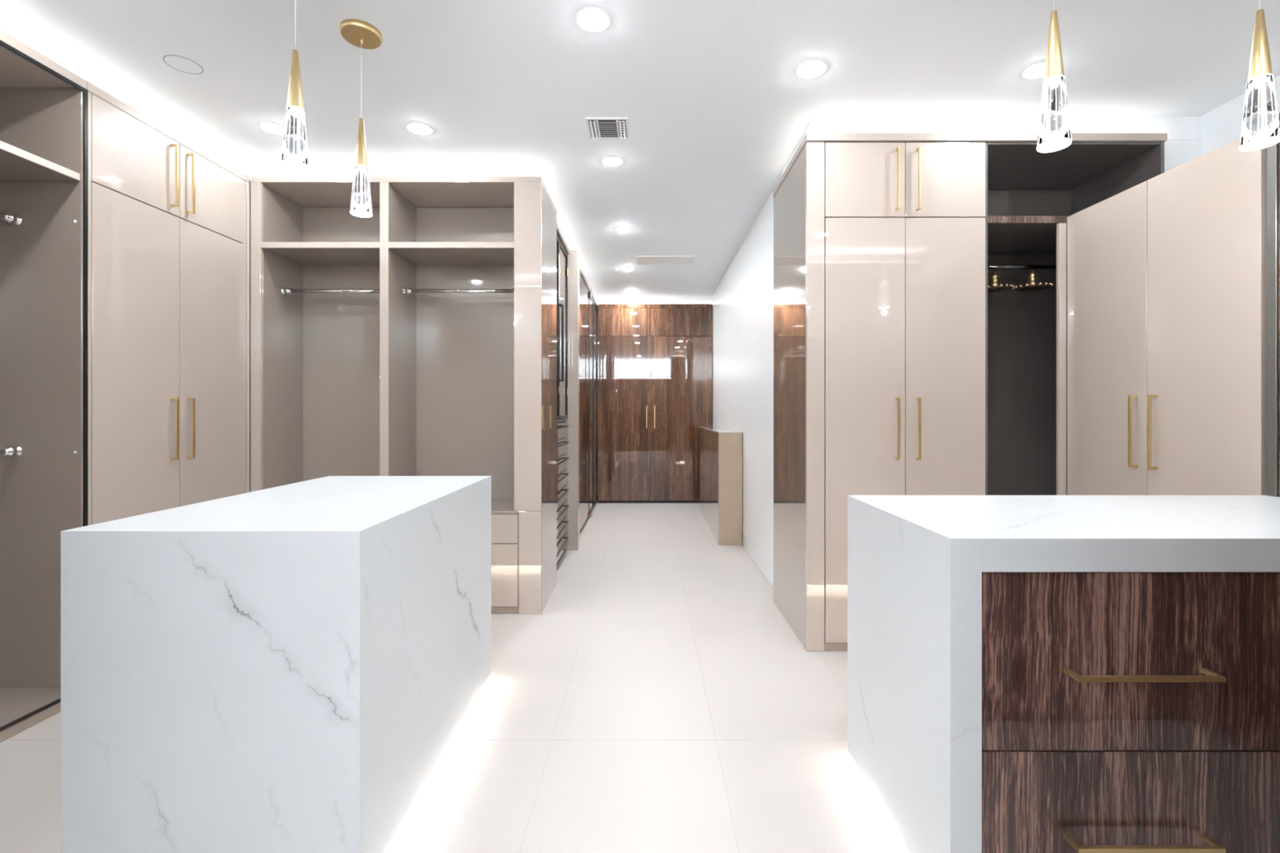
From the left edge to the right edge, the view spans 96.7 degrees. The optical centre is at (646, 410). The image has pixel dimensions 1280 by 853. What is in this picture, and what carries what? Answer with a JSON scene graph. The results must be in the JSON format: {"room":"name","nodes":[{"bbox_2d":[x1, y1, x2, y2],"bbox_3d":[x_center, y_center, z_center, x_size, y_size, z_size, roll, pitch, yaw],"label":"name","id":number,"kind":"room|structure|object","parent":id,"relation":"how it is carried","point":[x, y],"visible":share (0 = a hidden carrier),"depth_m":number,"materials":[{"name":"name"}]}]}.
{"room":"walk-in closet","nodes":[
{"label":"walk-in closet","id":0,"kind":"room"},
{"bbox_2d":[249,211,250,492],"bbox_3d":[-2.200,-0.090,4.050,1.600,2.620,0.100,0,0,0],"label":"wall","id":1,"kind":"structure","parent":0,"point":[250,211],"depth_m":4.00,"materials":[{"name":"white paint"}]},
{"bbox_2d":[244,160,572,249],"bbox_3d":[-1.850,-1.461,5.775,2.300,0.118,4.650,0,0,0],"label":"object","id":2,"kind":"structure","parent":1,"relation":"attached to","point":[251,167],"depth_m":3.45,"materials":[{"name":"white paint"}]},
{"bbox_2d":[0,500,908,852],"bbox_3d":[-0.050,1.290,2.600,6.100,0.140,11.200,0,0,0],"label":"floor","id":3,"kind":"structure","parent":0,"point":[661,698],"depth_m":2.14,"materials":[{"name":"tile"}]},
{"bbox_2d":[0,29,88,742],"bbox_3d":[-2.679,-0.096,1.951,0.623,2.632,0.922,0,0,0],"label":"wardrobe","id":4,"kind":"object","parent":3,"relation":"on","point":[44,104],"visible":0.95,"depth_m":2.39,"materials":[{"name":"beige paint"}]},
{"bbox_2d":[0,444,22,457],"bbox_3d":[-2.645,0.170,2.362,0.052,0.052,0.055,0,0,0],"label":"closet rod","id":5,"kind":"object","parent":4,"relation":"attached to","point":[10,451],"depth_m":2.36,"materials":[{"name":"silver metal"}]},
{"bbox_2d":[0,211,22,226],"bbox_3d":[-2.645,-0.800,2.362,0.052,0.052,0.055,0,0,0],"label":"rod bracket","id":6,"kind":"object","parent":4,"relation":"attached to","point":[11,218],"depth_m":2.37,"materials":[{"name":"silver metal"}]},
{"bbox_2d":[0,148,77,180],"bbox_3d":[-2.677,-0.980,1.950,0.586,0.030,0.880,0,0,0],"label":"shelf","id":7,"kind":"object","parent":4,"relation":"attached to","point":[15,164],"depth_m":2.28,"materials":[{"name":"beige wood"}]},
{"bbox_2d":[86,80,249,525],"bbox_3d":[-2.663,-0.096,2.917,0.654,2.632,1.007,0,0,0],"label":"wardrobe","id":8,"kind":"object","parent":3,"relation":"on","point":[169,218],"visible":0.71,"depth_m":2.77,"materials":[{"name":"beige paint"}]},
{"bbox_2d":[60,475,491,852],"bbox_3d":[-1.052,0.755,1.950,0.721,0.929,1.159,0,0,0],"label":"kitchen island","id":9,"kind":"object","parent":3,"relation":"on","point":[286,668],"visible":1,"depth_m":1.37,"materials":[{"name":"white stone"}]},
{"bbox_2d":[249,176,556,614],"bbox_3d":[-1.515,-0.096,3.692,1.770,2.632,0.585,0,0,0],"label":"wardrobe","id":10,"kind":"object","parent":3,"relation":"on","point":[416,336],"visible":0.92,"depth_m":3.73,"materials":[{"name":"beige paint"}]},
{"bbox_2d":[280,286,293,295],"bbox_3d":[-2.279,-0.758,3.610,0.055,0.052,0.052,0,0,0],"label":"rod bracket","id":11,"kind":"object","parent":10,"relation":"attached to","point":[285,291],"depth_m":3.60,"materials":[{"name":"silver metal"}]},
{"bbox_2d":[262,248,379,266],"bbox_3d":[-1.952,-0.990,3.613,0.711,0.036,0.414,0,0,0],"label":"shelf","id":12,"kind":"object","parent":10,"relation":"attached to","point":[295,256],"depth_m":3.58,"materials":[{"name":"beige wood"}]},
{"bbox_2d":[401,286,413,295],"bbox_3d":[-1.516,-0.758,3.610,0.055,0.052,0.052,0,0,0],"label":"rod bracket","id":13,"kind":"object","parent":10,"relation":"attached to","point":[405,291],"depth_m":3.60,"materials":[{"name":"silver metal"}]},
{"bbox_2d":[389,248,514,266],"bbox_3d":[-1.169,-0.990,3.613,0.751,0.036,0.414,0,0,0],"label":"shelf","id":14,"kind":"object","parent":10,"relation":"attached to","point":[411,256],"depth_m":3.60,"materials":[{"name":"beige wood"}]},
{"bbox_2d":[556,222,569,564],"bbox_3d":[-0.972,-0.096,4.468,0.637,2.632,0.955,0,0,0],"label":"shelving unit","id":15,"kind":"object","parent":3,"relation":"on","point":[562,248],"visible":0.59,"depth_m":4.58,"materials":[{"name":"brown wood"}]},
{"bbox_2d":[565,249,590,550],"bbox_3d":[-0.944,-0.096,5.697,0.693,2.632,1.485,0,0,0],"label":"wardrobe","id":16,"kind":"object","parent":3,"relation":"on","point":[579,288],"visible":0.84,"depth_m":4.96,"materials":[{"name":"beige paint"}]},
{"bbox_2d":[589,288,597,515],"bbox_3d":[-0.960,-0.096,6.960,0.660,2.632,1.020,0,0,0],"label":"wardrobe","id":17,"kind":"object","parent":3,"relation":"on","point":[593,302],"visible":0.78,"depth_m":6.95,"materials":[{"name":"brown wood"}]},
{"bbox_2d":[597,303,712,502],"bbox_3d":[0.111,-0.096,7.773,1.511,2.632,0.634,0,0,0],"label":"wardrobe","id":18,"kind":"object","parent":3,"relation":"on","point":[655,361],"visible":0.94,"depth_m":7.49,"materials":[{"name":"brown wood"}]},
{"bbox_2d":[699,426,742,545],"bbox_3d":[0.758,0.707,6.094,0.217,1.027,1.892,0,0,0],"label":"cabinet","id":19,"kind":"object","parent":3,"relation":"on","point":[720,447],"depth_m":5.15,"materials":[{"name":"beige paint"}]},
{"bbox_2d":[773,133,986,651],"bbox_3d":[1.260,-0.096,3.236,0.909,2.632,0.789,0,0,0],"label":"wardrobe","id":20,"kind":"object","parent":3,"relation":"on","point":[879,238],"visible":0.91,"depth_m":2.88,"materials":[{"name":"beige paint"}]},
{"bbox_2d":[847,495,1279,852],"bbox_3d":[1.772,0.755,1.606,2.165,0.929,0.696,0,0,0],"label":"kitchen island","id":21,"kind":"object","parent":3,"relation":"on","point":[1026,673],"visible":1,"depth_m":1.30,"materials":[{"name":"stone"}]},
{"bbox_2d":[983,133,1167,495],"bbox_3d":[2.169,-0.096,3.247,0.906,2.632,0.767,0,0,0],"label":"wardrobe","id":22,"kind":"object","parent":3,"relation":"on","point":[1031,194],"visible":0.19,"depth_m":3.48,"materials":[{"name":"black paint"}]},
{"bbox_2d":[987,270,1013,293],"bbox_3d":[1.913,-0.718,3.130,0.186,0.110,0.183,0,0,0],"label":"hanging lamp","id":23,"kind":"object","parent":22,"relation":"hanging from","point":[994,281],"visible":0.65,"depth_m":3.12,"materials":[{"name":"gold metal"}]},
{"bbox_2d":[989,271,999,288],"bbox_3d":[1.913,-0.718,3.130,0.046,0.085,0.046,0,0,0],"label":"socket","id":24,"kind":"object","parent":23,"relation":"attached to","point":[994,276],"depth_m":3.11,"materials":[{"name":"gold metal"}]},
{"bbox_2d":[987,222,1066,255],"bbox_3d":[2.163,-0.968,3.183,0.874,0.035,0.595,0,0,0],"label":"shelf","id":25,"kind":"object","parent":22,"relation":"attached to","point":[1003,238],"depth_m":3.15,"materials":[{"name":"black wood"}]},
{"bbox_2d":[1012,267,1053,291],"bbox_3d":[2.095,-0.718,3.090,0.186,0.110,0.183,0,0,0],"label":"hanging lamp","id":26,"kind":"object","parent":22,"relation":"hanging from","point":[1032,276],"visible":1,"depth_m":3.08,"materials":[{"name":"gold metal"}]},
{"bbox_2d":[1026,270,1037,286],"bbox_3d":[2.095,-0.718,3.090,0.046,0.085,0.046,0,0,0],"label":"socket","id":27,"kind":"object","parent":26,"relation":"attached to","point":[1032,276],"depth_m":3.07,"materials":[{"name":"gold metal"}]},
{"bbox_2d":[1066,137,1266,495],"bbox_3d":[2.472,0.115,2.419,0.766,2.210,0.908,0,0,0],"label":"wardrobe","id":28,"kind":"object","parent":3,"relation":"on","point":[1166,273],"visible":0.66,"depth_m":2.29,"materials":[{"name":"beige paint"}]},
{"bbox_2d":[1266,113,1279,497],"bbox_3d":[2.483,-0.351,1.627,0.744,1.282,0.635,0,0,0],"label":"cabinet","id":29,"kind":"object","parent":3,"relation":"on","point":[1273,151],"visible":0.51,"depth_m":1.92,"materials":[{"name":"beige wood"}]},
{"bbox_2d":[0,0,1279,296],"bbox_3d":[-0.050,-1.570,2.600,6.100,0.100,11.200,0,0,0],"label":"ceiling","id":30,"kind":"structure","parent":0,"point":[715,104],"depth_m":2.57,"materials":[{"name":"white paint"}]},
{"bbox_2d":[0,8,244,173],"bbox_3d":[-2.720,-1.461,1.955,0.560,0.118,2.990,0,0,0],"label":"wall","id":31,"kind":"structure","parent":30,"relation":"attached to","point":[10,24],"depth_m":2.58,"materials":[{"name":"white paint"}]},
{"bbox_2d":[163,54,203,74],"bbox_3d":[-2.035,-1.519,2.500,0.137,0.001,0.137,0,0,0],"label":"ceiling speaker","id":32,"kind":"object","parent":30,"relation":"attached to","point":[181,64],"visible":1,"depth_m":2.50,"materials":[{"name":"white paint"}]},
{"bbox_2d":[258,121,284,134],"bbox_3d":[-2.005,-1.514,3.065,0.140,0.011,0.140,0,0,0],"label":"recessed light","id":33,"kind":"object","parent":30,"relation":"in","point":[271,127],"visible":0.8,"depth_m":3.04,"materials":[{"name":"white"}]},
{"bbox_2d":[280,0,309,171],"bbox_3d":[-1.150,-1.159,1.862,0.152,0.722,0.152,0,0,0],"label":"pendant lamp","id":34,"kind":"object","parent":30,"relation":"hanging from","point":[295,154],"visible":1,"depth_m":1.84,"materials":[{"name":"glass"}]},
{"bbox_2d":[339,18,382,217],"bbox_3d":[-1.145,-1.154,2.283,0.152,0.732,0.152,0,0,0],"label":"pendant lamp","id":35,"kind":"object","parent":30,"relation":"hanging from","point":[358,33],"visible":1,"depth_m":2.26,"materials":[{"name":"gold metal"}]},
{"bbox_2d":[405,121,433,134],"bbox_3d":[-1.222,-1.514,3.065,0.140,0.011,0.140,0,0,0],"label":"recessed light","id":36,"kind":"object","parent":30,"relation":"in","point":[420,128],"visible":1,"depth_m":3.05,"materials":[{"name":"white plastic"}]},
{"bbox_2d":[575,7,611,32],"bbox_3d":[-0.207,-1.514,2.213,0.140,0.011,0.140,0,0,0],"label":"recessed light","id":37,"kind":"object","parent":30,"relation":"in","point":[590,19],"visible":1,"depth_m":2.20,"materials":[{"name":"white plastic"}]},
{"bbox_2d":[585,117,629,138],"bbox_3d":[-0.207,-1.512,3.060,0.220,0.015,0.220,0,0,0],"label":"ceiling vent","id":38,"kind":"object","parent":30,"relation":"in","point":[597,127],"visible":1,"depth_m":3.05,"materials":[{"name":"white metal"}]},
{"bbox_2d":[600,155,624,166],"bbox_3d":[-0.207,-1.514,3.467,0.140,0.011,0.140,0,0,0],"label":"recessed light","id":39,"kind":"object","parent":30,"relation":"in","point":[611,161],"visible":1,"depth_m":3.45,"materials":[{"name":"white"}]},
{"bbox_2d":[614,226,631,231],"bbox_3d":[-0.200,-1.514,4.767,0.140,0.011,0.140,0,0,0],"label":"recessed light","id":40,"kind":"object","parent":30,"relation":"in","point":[622,228],"visible":1,"depth_m":4.75,"materials":[{"name":"white"}]},
{"bbox_2d":[621,267,634,271],"bbox_3d":[-0.205,-1.514,6.116,0.140,0.011,0.140,0,0,0],"label":"recessed light","id":41,"kind":"object","parent":30,"relation":"in","point":[622,268],"visible":1,"depth_m":6.10,"materials":[{"name":"white"}]},
{"bbox_2d":[626,290,637,293],"bbox_3d":[-0.188,-1.514,7.260,0.140,0.011,0.140,0,0,0],"label":"recessed light","id":42,"kind":"object","parent":30,"relation":"in","point":[629,291],"visible":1,"depth_m":7.24,"materials":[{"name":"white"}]},
{"bbox_2d":[635,205,644,208],"bbox_3d":[-0.050,-1.517,4.250,0.072,0.006,0.072,0,0,0],"label":"sprinkler cover","id":43,"kind":"object","parent":30,"relation":"attached to","point":[636,206],"visible":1,"depth_m":4.24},
{"bbox_2d":[636,255,694,264],"bbox_3d":[0.185,-1.516,5.750,0.570,0.007,0.316,0,0,0],"label":"vent","id":44,"kind":"object","parent":30,"relation":"attached to","point":[641,260],"visible":1,"depth_m":5.73,"materials":[{"name":"white metal"}]},
{"bbox_2d":[795,59,827,78],"bbox_3d":[0.733,-1.514,2.532,0.140,0.011,0.140,0,0,0],"label":"recessed light","id":45,"kind":"object","parent":30,"relation":"in","point":[811,68],"visible":1,"depth_m":2.52,"materials":[{"name":"white plastic"}]},
{"bbox_2d":[1021,60,1045,79],"bbox_3d":[1.755,-1.514,2.537,0.140,0.011,0.140,0,0,0],"label":"recessed light","id":46,"kind":"object","parent":30,"relation":"in","point":[1037,70],"visible":0.6,"depth_m":2.54,"materials":[{"name":"white"}]},
{"bbox_2d":[1036,0,1071,152],"bbox_3d":[1.149,-1.133,1.605,0.152,0.774,0.152,0,0,0],"label":"pendant lamp","id":47,"kind":"object","parent":30,"relation":"hanging from","point":[1054,128],"visible":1,"depth_m":1.59,"materials":[{"name":"glass"}]},
{"bbox_2d":[1239,0,1279,151],"bbox_3d":[1.730,-1.135,1.605,0.152,0.770,0.152,0,0,0],"label":"pendant lamp","id":48,"kind":"object","parent":30,"relation":"hanging from","point":[1260,127],"visible":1,"depth_m":1.59,"materials":[{"name":"glass"}]},
{"bbox_2d":[712,176,781,573],"bbox_3d":[0.922,-0.202,5.870,0.100,2.636,4.460,0,0,0],"label":"wall","id":49,"kind":"structure","parent":0,"point":[743,301],"depth_m":4.70,"materials":[{"name":"paint"}]},
{"bbox_2d":[594,296,712,304],"bbox_3d":[0.086,-1.461,7.830,1.572,0.118,0.540,0,0,0],"label":"trim","id":50,"kind":"structure","parent":49,"relation":"attached to","point":[600,300],"depth_m":7.56,"materials":[{"name":"white paint"}]},
{"bbox_2d":[742,533,773,587],"bbox_3d":[0.922,1.170,5.870,0.100,0.100,4.460,0,0,0],"label":"baseboard","id":51,"kind":"structure","parent":49,"relation":"attached to","point":[768,573],"depth_m":4.42,"materials":[{"name":"paint"}]},
{"bbox_2d":[781,116,1200,176],"bbox_3d":[1.861,-1.461,3.290,2.003,0.118,0.700,0,0,0],"label":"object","id":52,"kind":"structure","parent":49,"relation":"attached to","point":[1175,127],"depth_m":2.94,"materials":[{"name":"white paint"}]},
{"bbox_2d":[1164,139,1200,172],"bbox_3d":[2.744,-0.090,3.295,0.238,2.620,0.710,0,0,0],"label":"wall","id":53,"kind":"structure","parent":0,"point":[1177,153],"depth_m":2.94,"materials":[{"name":"white paint"}]},
{"bbox_2d":[1200,74,1279,155],"bbox_3d":[2.913,-0.150,0.425,0.100,2.740,6.650,0,0,0],"label":"wall","id":54,"kind":"structure","parent":0,"point":[1221,126],"depth_m":2.82,"materials":[{"name":"white paint"}]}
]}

